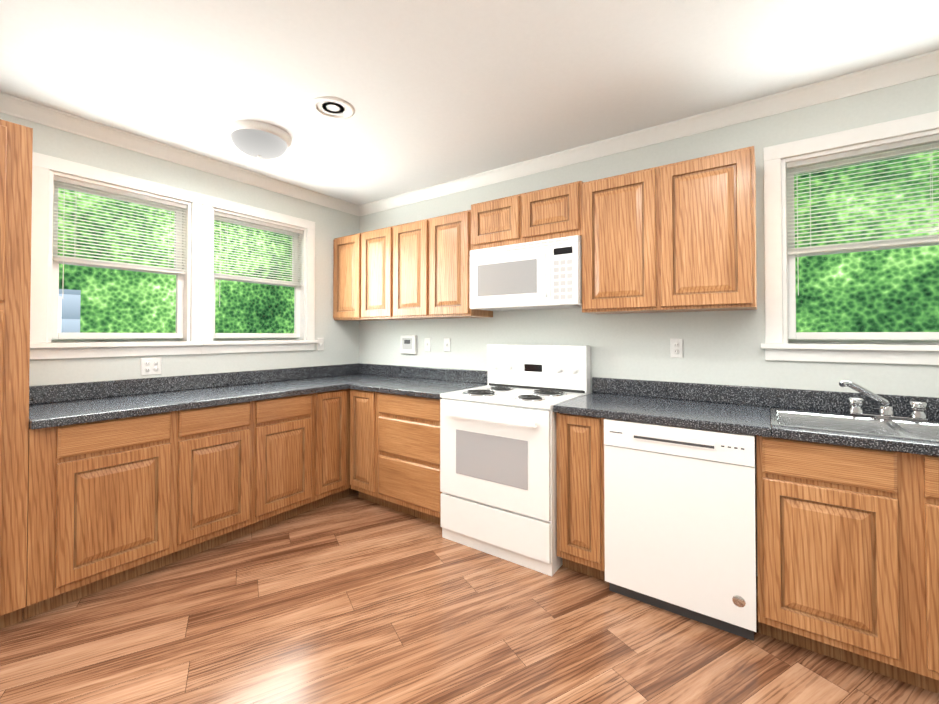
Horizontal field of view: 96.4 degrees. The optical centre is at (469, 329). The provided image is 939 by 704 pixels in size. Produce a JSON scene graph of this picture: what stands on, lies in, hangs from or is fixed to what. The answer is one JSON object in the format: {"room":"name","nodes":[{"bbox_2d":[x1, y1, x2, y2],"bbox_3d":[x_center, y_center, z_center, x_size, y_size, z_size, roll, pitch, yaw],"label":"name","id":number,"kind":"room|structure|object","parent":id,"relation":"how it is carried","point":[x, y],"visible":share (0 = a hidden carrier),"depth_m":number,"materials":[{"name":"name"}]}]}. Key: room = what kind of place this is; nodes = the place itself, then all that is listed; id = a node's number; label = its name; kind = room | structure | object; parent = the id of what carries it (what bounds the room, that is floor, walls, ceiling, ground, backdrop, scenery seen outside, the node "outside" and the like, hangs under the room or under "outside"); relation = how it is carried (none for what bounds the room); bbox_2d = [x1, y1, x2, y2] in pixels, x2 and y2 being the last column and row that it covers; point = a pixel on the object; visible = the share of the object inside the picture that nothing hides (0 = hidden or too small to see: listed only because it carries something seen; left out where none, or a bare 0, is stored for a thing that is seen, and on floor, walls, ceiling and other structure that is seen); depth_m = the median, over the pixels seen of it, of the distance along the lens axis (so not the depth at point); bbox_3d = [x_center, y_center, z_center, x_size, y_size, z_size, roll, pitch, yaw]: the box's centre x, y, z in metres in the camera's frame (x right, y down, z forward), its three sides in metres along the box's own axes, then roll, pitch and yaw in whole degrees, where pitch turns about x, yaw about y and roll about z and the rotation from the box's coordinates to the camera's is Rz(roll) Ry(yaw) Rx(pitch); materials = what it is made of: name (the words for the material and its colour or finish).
{"room":"kitchen","nodes":[
{"label":"kitchen","id":0,"kind":"room"},
{"bbox_2d":[0,112,359,385],"bbox_3d":[-2.739,0.046,1.938,0.150,2.550,5.500,-1,-1,35],"label":"wall","id":1,"kind":"structure","parent":0,"point":[341,341],"depth_m":3.02,"materials":[{"name":"paint"}]},
{"bbox_2d":[30,152,202,359],"bbox_3d":[-2.204,-0.397,2.659,0.195,1.135,0.875,-1,-1,35],"label":"window","id":2,"kind":"structure","parent":1,"relation":"in","point":[47,340],"depth_m":2.55,"materials":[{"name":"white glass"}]},
{"bbox_2d":[52,176,186,298],"bbox_3d":[-2.175,-0.519,2.658,0.034,0.700,0.667,-1,-1,35],"label":"window blind","id":3,"kind":"object","parent":2,"relation":"attached to","point":[80,184],"visible":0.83,"depth_m":2.61,"materials":[{"name":"white plastic"}]},
{"bbox_2d":[141,357,161,375],"bbox_3d":[-2.072,0.242,2.737,0.008,0.115,0.115,-1,-1,35],"label":"electrical outlet","id":4,"kind":"object","parent":1,"relation":"attached to","point":[151,366],"visible":1,"depth_m":2.74,"materials":[{"name":"white plastic"}]},
{"bbox_2d":[0,92,359,215],"bbox_3d":[-2.655,-1.187,1.895,0.056,0.085,5.500,-1,-1,35],"label":"crown molding","id":5,"kind":"structure","parent":1,"relation":"attached to","point":[10,105],"depth_m":2.73,"materials":[{"name":"white wood"}]},
{"bbox_2d":[201,194,317,353],"bbox_3d":[-1.682,-0.387,3.394,0.195,1.135,0.930,-1,-1,35],"label":"window","id":6,"kind":"structure","parent":1,"relation":"in","point":[301,337],"depth_m":3.35,"materials":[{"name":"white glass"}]},
{"bbox_2d":[214,211,302,306],"bbox_3d":[-1.670,-0.510,3.369,0.034,0.700,0.722,-1,-1,35],"label":"window blind","id":7,"kind":"object","parent":6,"relation":"attached to","point":[252,222],"visible":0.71,"depth_m":3.33,"materials":[{"name":"white plastic"}]},
{"bbox_2d":[317,338,323,350],"bbox_3d":[-1.334,0.136,3.772,0.016,0.115,0.070,-1,-1,35],"label":"light switch","id":8,"kind":"object","parent":1,"relation":"attached to","point":[320,345],"visible":1,"depth_m":3.77,"materials":[{"name":"white plastic"}]},
{"bbox_2d":[0,492,938,703],"bbox_3d":[-0.558,1.351,0.372,5.500,0.100,5.800,-1,-1,35],"label":"floor","id":9,"kind":"structure","parent":0,"point":[354,598],"depth_m":1.79,"materials":[{"name":"laminate"}]},
{"bbox_2d":[0,119,32,628],"bbox_3d":[-2.371,0.207,1.796,0.607,2.225,0.599,-1,-1,35],"label":"pantry cabinet","id":10,"kind":"object","parent":9,"relation":"on","point":[16,146],"visible":1,"depth_m":1.84,"materials":[{"name":"brown wood"}]},
{"bbox_2d":[23,411,178,619],"bbox_3d":[-2.033,0.888,2.262,0.608,0.876,0.562,-1,-1,35],"label":"base cabinet","id":11,"kind":"object","parent":9,"relation":"on","point":[112,502],"depth_m":2.06,"materials":[{"name":"brown wood"}]},
{"bbox_2d":[179,401,258,559],"bbox_3d":[-1.745,0.894,2.668,0.608,0.876,0.434,-1,-1,35],"label":"base cabinet","id":12,"kind":"object","parent":9,"relation":"on","point":[219,445],"depth_m":2.50,"materials":[{"name":"brown wood"}]},
{"bbox_2d":[255,393,318,530],"bbox_3d":[-1.492,0.898,3.024,0.608,0.876,0.439,-1,-1,35],"label":"base cabinet","id":13,"kind":"object","parent":9,"relation":"on","point":[288,426],"depth_m":2.87,"materials":[{"name":"brown wood"}]},
{"bbox_2d":[319,389,350,506],"bbox_3d":[-1.282,0.902,3.321,0.608,0.876,0.289,-1,-1,35],"label":"base cabinet","id":14,"kind":"object","parent":9,"relation":"on","point":[334,406],"depth_m":3.18,"materials":[{"name":"brown wood"}]},
{"bbox_2d":[29,363,392,429],"bbox_3d":[-1.506,0.390,2.989,0.630,0.135,2.342,-1,-1,35],"label":"countertop","id":15,"kind":"structure","parent":14,"relation":"on","point":[55,405],"depth_m":2.60,"materials":[{"name":"stone"}]},
{"bbox_2d":[350,389,441,524],"bbox_3d":[-0.375,0.901,3.245,0.953,0.875,0.607,-1,-1,35],"label":"base cabinet","id":16,"kind":"object","parent":9,"relation":"on","point":[394,451],"visible":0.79,"depth_m":2.98,"materials":[{"name":"brown wood"}]},
{"bbox_2d":[349,365,487,398],"bbox_3d":[-0.374,0.393,3.236,0.929,0.135,0.628,-1,-1,35],"label":"countertop","id":17,"kind":"structure","parent":16,"relation":"on","point":[425,382],"depth_m":3.35,"materials":[{"name":"stone"}]},
{"bbox_2d":[440,344,590,575],"bbox_3d":[0.290,0.719,2.697,0.760,1.225,0.690,-1,-1,35],"label":"range","id":18,"kind":"object","parent":9,"relation":"on","point":[498,481],"visible":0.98,"depth_m":2.48,"materials":[{"name":"white metal"}]},
{"bbox_2d":[556,413,604,580],"bbox_3d":[0.749,0.891,2.447,0.269,0.875,0.607,-1,-1,35],"label":"base cabinet","id":19,"kind":"object","parent":9,"relation":"on","point":[580,444],"visible":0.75,"depth_m":2.20,"materials":[{"name":"brown wood"}]},
{"bbox_2d":[604,418,756,640],"bbox_3d":[1.102,0.888,2.163,0.626,0.872,0.606,-1,-1,35],"label":"dishwasher","id":20,"kind":"object","parent":9,"relation":"on","point":[680,518],"visible":0.98,"depth_m":1.90,"materials":[{"name":"white enamelled metal"},{"name":"dark grey plastic"}]},
{"bbox_2d":[756,426,938,693],"bbox_3d":[2.176,0.877,1.434,1.960,0.875,0.607,-1,-1,35],"label":"base cabinet","id":21,"kind":"object","parent":9,"relation":"on","point":[847,554],"visible":0.85,"depth_m":1.59,"materials":[{"name":"brown wood"}]},
{"bbox_2d":[553,377,938,456],"bbox_3d":[1.800,0.396,1.692,2.859,0.337,0.628,-1,-1,35],"label":"countertop","id":22,"kind":"structure","parent":21,"relation":"on","point":[865,418],"depth_m":2.00,"materials":[{"name":"stone"}]},
{"bbox_2d":[771,408,938,442],"bbox_3d":[1.744,0.481,1.708,0.840,0.166,0.475,-1,-1,35],"label":"sink","id":23,"kind":"object","parent":22,"relation":"in","point":[865,424],"depth_m":1.86,"materials":[{"name":"silver metal"}]},
{"bbox_2d":[839,380,927,422],"bbox_3d":[1.806,0.312,1.838,0.300,0.174,0.181,-1,-1,35],"label":"faucet","id":24,"kind":"object","parent":22,"relation":"on","point":[885,414],"depth_m":1.86,"materials":[{"name":"silver metal"}]},
{"bbox_2d":[0,0,938,204],"bbox_3d":[-0.558,-1.299,0.407,5.500,0.100,5.800,-1,-1,35],"label":"ceiling","id":25,"kind":"structure","parent":0,"point":[433,92],"depth_m":1.97,"materials":[{"name":"paint"}]},
{"bbox_2d":[226,120,291,159],"bbox_3d":[-1.317,-1.139,2.636,0.370,0.161,0.370,-1,-1,35],"label":"ceiling light","id":26,"kind":"object","parent":25,"relation":"attached to","point":[258,140],"visible":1,"depth_m":2.53,"materials":[{"name":"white glass"}]},
{"bbox_2d":[311,96,354,118],"bbox_3d":[-0.754,-1.235,2.324,0.230,0.038,0.230,-1,-1,35],"label":"recessed light","id":27,"kind":"object","parent":25,"relation":"in","point":[317,100],"visible":0.65,"depth_m":2.30,"materials":[{"name":"white metal"}]},
{"bbox_2d":[359,74,938,575],"bbox_3d":[1.077,0.056,2.693,5.500,2.550,0.150,-1,-1,35],"label":"wall","id":28,"kind":"structure","parent":0,"point":[721,348],"depth_m":2.49,"materials":[{"name":"paint"}]},
{"bbox_2d":[333,226,392,320],"bbox_3d":[-0.860,-0.464,3.785,0.777,0.760,0.316,-1,-1,35],"label":"upper cabinet","id":29,"kind":"object","parent":28,"relation":"attached to","point":[362,262],"depth_m":3.63,"materials":[{"name":"brown wood"}]},
{"bbox_2d":[401,335,416,353],"bbox_3d":[-0.544,0.138,3.733,0.180,0.165,0.028,-1,-1,35],"label":"thermostat","id":30,"kind":"object","parent":28,"relation":"attached to","point":[408,344],"visible":0.98,"depth_m":3.71,"materials":[{"name":"white plastic"}]},
{"bbox_2d":[424,338,430,350],"bbox_3d":[-0.365,0.134,3.614,0.070,0.115,0.016,-1,-1,35],"label":"light switch","id":31,"kind":"object","parent":28,"relation":"attached to","point":[427,344],"visible":1,"depth_m":3.61,"materials":[{"name":"white plastic"}]},
{"bbox_2d":[393,210,492,319],"bbox_3d":[-0.226,-0.470,3.335,0.778,0.760,0.316,-1,-1,35],"label":"upper cabinet","id":32,"kind":"object","parent":28,"relation":"attached to","point":[431,256],"depth_m":3.18,"materials":[{"name":"brown wood"}]},
{"bbox_2d":[444,338,450,351],"bbox_3d":[-0.189,0.132,3.489,0.070,0.115,0.016,-1,-1,35],"label":"light switch","id":33,"kind":"object","parent":28,"relation":"attached to","point":[447,344],"visible":1,"depth_m":3.49,"materials":[{"name":"white plastic"}]},
{"bbox_2d":[469,181,580,253],"bbox_3d":[0.423,-0.726,2.878,0.814,0.330,0.316,-1,-1,35],"label":"upper cabinet","id":34,"kind":"object","parent":28,"relation":"attached to","point":[552,212],"depth_m":2.72,"materials":[{"name":"brown wood"}]},
{"bbox_2d":[470,235,581,310],"bbox_3d":[0.410,-0.348,2.847,0.792,0.417,0.373,-1,-1,35],"label":"microwave","id":35,"kind":"object","parent":34,"relation":"attached to","point":[540,274],"visible":0.98,"depth_m":2.69,"materials":[{"name":"white plastic"}]},
{"bbox_2d":[360,50,938,215],"bbox_3d":[1.014,-1.177,2.628,5.070,0.085,0.056,-1,-1,35],"label":"crown molding","id":36,"kind":"structure","parent":28,"relation":"attached to","point":[924,65],"depth_m":2.40,"materials":[{"name":"white wood"}]},
{"bbox_2d":[581,146,756,313],"bbox_3d":[1.106,-0.492,2.389,0.863,0.780,0.316,-1,-1,35],"label":"upper cabinet","id":37,"kind":"object","parent":28,"relation":"attached to","point":[678,237],"depth_m":2.22,"materials":[{"name":"brown wood"}]},
{"bbox_2d":[670,339,682,357],"bbox_3d":[1.227,0.114,2.488,0.070,0.115,0.008,-1,-1,35],"label":"electrical outlet","id":38,"kind":"object","parent":28,"relation":"attached to","point":[676,348],"visible":1,"depth_m":2.48,"materials":[{"name":"white plastic"}]},
{"bbox_2d":[761,111,938,364],"bbox_3d":[1.945,-0.405,2.055,0.860,1.135,0.195,-1,-1,35],"label":"window","id":39,"kind":"structure","parent":28,"relation":"in","point":[780,323],"depth_m":2.13,"materials":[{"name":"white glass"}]},
{"bbox_2d":[786,134,938,294],"bbox_3d":[1.930,-0.527,2.036,0.622,0.700,0.034,-1,-1,35],"label":"window blind","id":40,"kind":"object","parent":39,"relation":"attached to","point":[922,141],"visible":0.96,"depth_m":2.04,"materials":[{"name":"white plastic"}]},
{"label":"outside","id":41,"kind":"structure","parent":0,"visible":0},
{"bbox_2d":[58,289,80,332],"bbox_3d":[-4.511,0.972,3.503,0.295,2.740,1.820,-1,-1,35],"label":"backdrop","id":42,"kind":"structure","parent":41,"point":[69,321],"depth_m":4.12,"materials":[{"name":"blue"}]},
{"bbox_2d":[58,188,293,332],"bbox_3d":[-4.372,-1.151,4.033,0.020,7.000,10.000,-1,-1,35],"label":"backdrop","id":43,"kind":"structure","parent":41,"point":[128,304],"depth_m":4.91,"materials":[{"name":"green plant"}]},
{"bbox_2d":[794,150,938,331],"bbox_3d":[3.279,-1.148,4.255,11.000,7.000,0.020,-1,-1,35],"label":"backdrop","id":44,"kind":"structure","parent":41,"point":[837,278],"depth_m":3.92,"materials":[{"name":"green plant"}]}
]}

